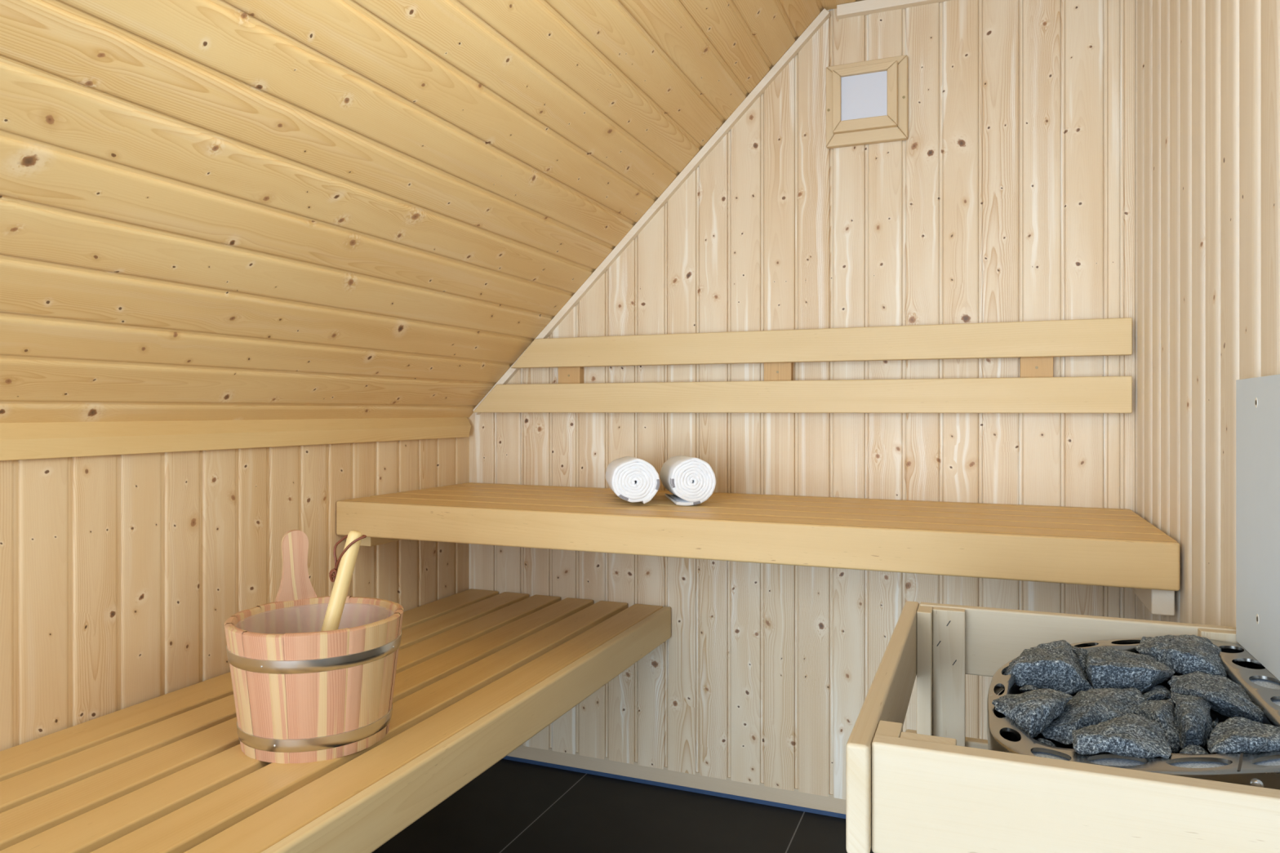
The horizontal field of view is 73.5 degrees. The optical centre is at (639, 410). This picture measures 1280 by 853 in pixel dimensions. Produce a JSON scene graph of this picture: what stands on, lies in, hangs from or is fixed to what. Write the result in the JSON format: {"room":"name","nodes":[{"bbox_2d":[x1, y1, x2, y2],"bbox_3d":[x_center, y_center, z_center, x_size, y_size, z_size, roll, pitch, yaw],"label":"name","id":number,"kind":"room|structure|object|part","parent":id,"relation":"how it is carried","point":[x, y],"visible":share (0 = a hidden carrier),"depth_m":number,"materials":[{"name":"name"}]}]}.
{"room":"sauna","nodes":[
{"label":"sauna","id":0,"kind":"room"},
{"bbox_2d":[0,418,469,751],"bbox_3d":[-1.083,0.551,1.348,0.005,1.054,2.930,0,0,22],"label":"wall","id":1,"kind":"structure","parent":0,"point":[122,576],"depth_m":1.70,"materials":[{"name":"brown wood"}]},
{"bbox_2d":[0,417,471,461],"bbox_3d":[-1.073,0.048,1.342,0.025,0.067,2.887,0,0,22],"label":"trim","id":2,"kind":"structure","parent":1,"relation":"attached to","point":[18,441],"depth_m":1.75,"materials":[{"name":"brown wood"}]},
{"bbox_2d":[0,588,671,852],"bbox_3d":[-0.759,0.603,1.231,0.671,0.089,2.876,0,0,22],"label":"bench","id":3,"kind":"object","parent":1,"relation":"attached to","point":[480,673],"visible":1,"depth_m":1.43,"materials":[{"name":"brown wood"}]},
{"bbox_2d":[224,529,404,764],"bbox_3d":[-0.555,0.390,1.474,0.287,0.337,0.286,0,0,22],"label":"bucket","id":4,"kind":"object","parent":3,"relation":"on","point":[303,693],"visible":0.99,"depth_m":1.37,"materials":[{"name":"wood"}]},
{"bbox_3d":[-0.629,0.370,1.578,0.072,0.298,0.040,0,0,-36],"label":"handle","id":5,"kind":"part","parent":4,"relation":"part of","materials":[{"name":"beige wood"}]},
{"bbox_2d":[320,530,366,631],"bbox_3d":[-0.511,0.357,1.430,0.072,0.310,0.095,0,0,39],"label":"ladle","id":6,"kind":"object","parent":4,"relation":"in","point":[342,578],"visible":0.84,"depth_m":1.43,"materials":[{"name":"brown wood"}]},
{"bbox_2d":[502,755,845,818],"bbox_3d":[0.314,1.073,2.364,1.829,0.012,0.016,0,0,22],"label":"trim","id":7,"kind":"structure","parent":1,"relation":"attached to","point":[507,757],"depth_m":2.44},
{"bbox_2d":[0,0,825,422],"bbox_3d":[-0.564,-0.529,1.144,1.140,1.113,2.900,0,0,22],"label":"ceiling","id":8,"kind":"structure","parent":0,"point":[211,210],"depth_m":1.55,"materials":[{"name":"brown wood"}]},
{"bbox_2d":[372,759,873,852],"bbox_3d":[-0.624,1.098,0.036,2.029,0.040,5.200,0,0,22],"label":"floor","id":9,"kind":"structure","parent":0,"point":[513,806],"depth_m":2.25,"materials":[{"name":"black tile"}]},
{"bbox_2d":[845,600,1279,852],"bbox_3d":[0.492,0.684,0.949,0.430,0.788,0.607,0,0,22],"label":"guard","id":10,"kind":"object","parent":9,"relation":"on","point":[933,788],"visible":0.89,"depth_m":0.73,"materials":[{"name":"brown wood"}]},
{"bbox_3d":[0.302,0.339,1.026,0.020,0.098,0.607,0,0,22],"label":"rail","id":11,"kind":"part","parent":10,"relation":"part of","materials":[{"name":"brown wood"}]},
{"bbox_3d":[0.228,0.684,0.786,0.021,0.786,0.040,0,0,22],"label":"post","id":12,"kind":"part","parent":10,"relation":"part of","materials":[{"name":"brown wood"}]},
{"bbox_3d":[0.302,0.535,1.026,0.020,0.099,0.607,0,0,22],"label":"rail","id":13,"kind":"part","parent":10,"relation":"part of","materials":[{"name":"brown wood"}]},
{"bbox_3d":[0.419,0.684,1.260,0.020,0.786,0.044,0,0,22],"label":"post","id":14,"kind":"part","parent":10,"relation":"part of","materials":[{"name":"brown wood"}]},
{"bbox_3d":[0.256,0.684,0.762,0.048,0.786,0.018,0,0,22],"label":"post","id":15,"kind":"part","parent":10,"relation":"part of","materials":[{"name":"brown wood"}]},
{"bbox_3d":[0.454,0.684,1.259,0.045,0.786,0.019,0,0,22],"label":"post","id":16,"kind":"part","parent":10,"relation":"part of","materials":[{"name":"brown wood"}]},
{"bbox_3d":[0.611,0.535,1.217,0.409,0.099,0.019,0,0,22],"label":"rail","id":17,"kind":"part","parent":10,"relation":"part of","materials":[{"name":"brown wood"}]},
{"bbox_3d":[0.396,0.339,0.684,0.409,0.098,0.022,0,0,22],"label":"rail","id":18,"kind":"part","parent":10,"relation":"part of","materials":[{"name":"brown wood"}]},
{"bbox_3d":[0.611,0.339,1.217,0.409,0.098,0.019,0,0,22],"label":"rail","id":19,"kind":"part","parent":10,"relation":"part of","materials":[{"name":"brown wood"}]},
{"bbox_3d":[0.769,0.684,1.132,0.052,0.786,0.019,0,0,22],"label":"post","id":20,"kind":"part","parent":10,"relation":"part of","materials":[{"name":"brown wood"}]},
{"bbox_2d":[468,0,1134,799],"bbox_3d":[0.313,-0.020,2.357,1.850,2.092,0.007,0,0,22],"label":"wall","id":21,"kind":"structure","parent":0,"point":[1009,193],"depth_m":2.26,"materials":[{"name":"brown wood"}]},
{"bbox_2d":[472,8,831,414],"bbox_3d":[-0.007,-0.525,2.474,1.100,1.075,0.023,0,0,22],"label":"trim","id":22,"kind":"structure","parent":21,"relation":"attached to","point":[824,15],"depth_m":2.42,"materials":[{"name":"brown wood"}]},
{"bbox_2d":[506,743,845,814],"bbox_3d":[0.315,1.043,2.364,1.829,0.046,0.019,0,0,22],"label":"baseboard","id":23,"kind":"structure","parent":21,"relation":"attached to","point":[760,792],"depth_m":2.43,"materials":[{"name":"brown wood"}]},
{"bbox_2d":[336,482,1179,615],"bbox_3d":[0.195,0.297,2.074,1.819,0.144,0.594,0,0,22],"label":"bench","id":24,"kind":"object","parent":21,"relation":"attached to","point":[1060,544],"visible":1,"depth_m":1.81,"materials":[{"name":"brown wood"}]},
{"bbox_2d":[605,456,660,503],"bbox_3d":[-0.023,0.171,2.172,0.115,0.116,0.307,0,0,-5],"label":"rolled towel","id":25,"kind":"object","parent":24,"relation":"on","point":[633,479],"visible":1,"depth_m":2.02,"materials":[{"name":"white fabric"}]},
{"bbox_2d":[659,455,715,506],"bbox_3d":[0.117,0.172,2.171,0.109,0.120,0.277,0,0,-4],"label":"rolled towel","id":26,"kind":"object","parent":24,"relation":"on","point":[691,481],"visible":1,"depth_m":2.04,"materials":[{"name":"white fabric"}]},
{"bbox_3d":[0.200,0.241,2.085,1.819,0.031,0.570,0,0,22],"label":"seat","id":27,"kind":"part","parent":24,"relation":"part of","materials":[{"name":"brown wood"}]},
{"bbox_2d":[473,317,1132,413],"bbox_3d":[0.318,-0.104,2.325,1.776,0.220,0.050,0,0,22],"label":"backrest","id":28,"kind":"object","parent":21,"relation":"attached to","point":[1036,343],"visible":1,"depth_m":2.22,"materials":[{"name":"brown wood"}]},
{"bbox_2d":[826,54,907,148],"bbox_3d":[0.586,-0.802,2.224,0.207,0.213,0.036,0,0,22],"label":"wall lamp","id":29,"kind":"object","parent":21,"relation":"attached to","point":[867,101],"visible":1,"depth_m":2.21,"materials":[{"name":"brown wood"}]},
{"bbox_3d":[0.581,-0.814,2.220,0.121,0.121,0.004,0,0,22],"label":"pane","id":30,"kind":"part","parent":29,"relation":"part of","materials":[{"name":"white glass"}]},
{"bbox_3d":[0.582,-0.809,2.218,0.164,0.165,0.022,0,0,22],"label":"frame","id":31,"kind":"part","parent":29,"relation":"part of","materials":[{"name":"brown wood"}]},
{"bbox_2d":[836,0,950,18],"bbox_3d":[0.838,-1.050,2.132,0.684,0.029,0.025,0,0,22],"label":"trim","id":32,"kind":"structure","parent":21,"relation":"attached to","point":[863,7],"depth_m":2.22,"materials":[{"name":"brown wood"}]},
{"bbox_2d":[822,0,862,9],"bbox_3d":[0.281,-1.068,0.803,0.724,0.005,2.900,0,0,22],"label":"ceiling","id":33,"kind":"structure","parent":0,"point":[828,4],"depth_m":2.24,"materials":[{"name":"brown wood"}]},
{"bbox_2d":[1134,0,1279,626],"bbox_3d":[0.942,0.006,1.466,0.007,2.144,1.175,0,0,22],"label":"wall","id":34,"kind":"structure","parent":0,"point":[1207,72],"depth_m":1.40,"materials":[{"name":"brown wood"}]},
{"bbox_3d":[0.599,0.489,0.615,0.007,1.178,0.662,0,0,22],"label":"wall","id":35,"kind":"structure","parent":0,"visible":0},
{"bbox_2d":[986,637,1279,790],"bbox_3d":[0.546,0.629,0.925,0.318,0.659,0.528,0,0,22],"label":"heater","id":36,"kind":"object","parent":35,"relation":"attached to","point":[1262,770],"visible":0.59,"depth_m":0.79,"materials":[{"name":"metal"}]},
{"bbox_3d":[0.546,0.643,0.925,0.312,0.630,0.522,0,0,22],"label":"casing","id":37,"kind":"part","parent":36,"relation":"part of","materials":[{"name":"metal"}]},
{"bbox_2d":[1019,684,1039,693],"bbox_3d":[0.439,0.315,0.964,0.023,0.017,0.048,0,0,22],"label":"stone","id":38,"kind":"object","parent":36,"relation":"in","point":[1025,688],"visible":0.65,"depth_m":0.95,"materials":[{"name":"grey stone"}]},
{"bbox_2d":[991,688,1072,737],"bbox_3d":[0.397,0.300,0.869,0.062,0.038,0.132,0,0,44],"label":"stone","id":39,"kind":"object","parent":36,"relation":"in","point":[1033,711],"visible":1,"depth_m":0.83,"materials":[{"name":"grey stone"}]},
{"bbox_2d":[1036,738,1055,746],"bbox_3d":[0.390,0.321,0.827,0.021,0.018,0.043,0,0,22],"label":"stone","id":40,"kind":"object","parent":36,"relation":"in","point":[1044,741],"visible":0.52,"depth_m":0.81,"materials":[{"name":"grey stone"}]},
{"bbox_2d":[1003,640,1093,694],"bbox_3d":[0.486,0.303,1.030,0.095,0.050,0.163,0,0,22],"label":"stone","id":41,"kind":"object","parent":36,"relation":"in","point":[1054,665],"visible":0.94,"depth_m":0.97,"materials":[{"name":"grey stone"}]},
{"bbox_2d":[1071,645,1088,680],"bbox_3d":[0.553,0.314,1.073,0.026,0.034,0.104,0,0,22],"label":"stone","id":42,"kind":"object","parent":36,"relation":"in","point":[1081,653],"visible":0.46,"depth_m":1.05,"materials":[{"name":"grey stone"}]},
{"bbox_2d":[1040,687,1144,744],"bbox_3d":[0.470,0.311,0.882,0.181,0.036,0.064,0,0,-45],"label":"stone","id":43,"kind":"object","parent":36,"relation":"in","point":[1090,707],"visible":0.79,"depth_m":0.86,"materials":[{"name":"grey stone"}]},
{"bbox_2d":[1071,714,1172,758],"bbox_3d":[0.437,0.296,0.786,0.081,0.031,0.117,0,0,22],"label":"stone","id":44,"kind":"object","parent":36,"relation":"in","point":[1135,735],"visible":1,"depth_m":0.75,"materials":[{"name":"grey stone"}]},
{"bbox_2d":[1085,646,1174,693],"bbox_3d":[0.578,0.305,1.014,0.099,0.044,0.148,0,0,22],"label":"stone","id":45,"kind":"object","parent":36,"relation":"in","point":[1107,667],"visible":0.91,"depth_m":0.96,"materials":[{"name":"grey stone"}]},
{"bbox_2d":[1142,684,1171,702],"bbox_3d":[0.580,0.318,0.957,0.029,0.024,0.075,0,0,40],"label":"stone","id":46,"kind":"object","parent":36,"relation":"in","point":[1158,692],"visible":0.8,"depth_m":0.94,"materials":[{"name":"grey stone"}]},
{"bbox_2d":[1133,698,1182,753],"bbox_3d":[0.527,0.313,0.871,0.046,0.037,0.112,0,0,22],"label":"stone","id":47,"kind":"object","parent":36,"relation":"in","point":[1162,712],"visible":0.78,"depth_m":0.85,"materials":[{"name":"grey stone"}]},
{"bbox_2d":[1135,635,1226,677],"bbox_3d":[0.673,0.302,1.070,0.100,0.041,0.161,0,0,22],"label":"stone","id":48,"kind":"object","parent":36,"relation":"in","point":[1184,654],"visible":0.94,"depth_m":1.03,"materials":[{"name":"grey stone"}]},
{"bbox_2d":[1170,692,1213,749],"bbox_3d":[0.552,0.308,0.852,0.036,0.044,0.159,0,0,27],"label":"stone","id":49,"kind":"object","parent":36,"relation":"in","point":[1192,713],"visible":0.98,"depth_m":0.83,"materials":[{"name":"grey stone"}]},
{"bbox_2d":[1179,744,1208,754],"bbox_3d":[0.509,0.313,0.785,0.021,0.012,0.043,0,0,39],"label":"stone","id":50,"kind":"object","parent":36,"relation":"in","point":[1189,749],"visible":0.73,"depth_m":0.78,"materials":[{"name":"grey stone"}]},
{"bbox_2d":[1208,717,1217,738],"bbox_3d":[0.586,0.321,0.876,0.010,0.018,0.065,0,0,37],"label":"stone","id":51,"kind":"object","parent":36,"relation":"in","point":[1215,722],"visible":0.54,"depth_m":0.86,"materials":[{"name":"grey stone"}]},
{"bbox_2d":[1167,671,1263,724],"bbox_3d":[0.621,0.307,0.923,0.086,0.044,0.157,0,0,22],"label":"stone","id":52,"kind":"object","parent":36,"relation":"in","point":[1226,697],"visible":0.85,"depth_m":0.90,"materials":[{"name":"grey stone"}]},
{"bbox_2d":[1206,716,1279,754],"bbox_3d":[0.567,0.303,0.789,0.124,0.033,0.064,0,0,-41],"label":"stone","id":53,"kind":"object","parent":36,"relation":"in","point":[1236,735],"visible":0.98,"depth_m":0.77,"materials":[{"name":"grey stone"}]},
{"bbox_2d":[1235,373,1279,680],"bbox_3d":[0.668,0.129,0.822,0.021,0.342,0.625,0,0,22],"label":"shield","id":54,"kind":"object","parent":35,"relation":"attached to","point":[1257,398],"visible":1,"depth_m":1.02,"materials":[{"name":"white metal"}]}
]}

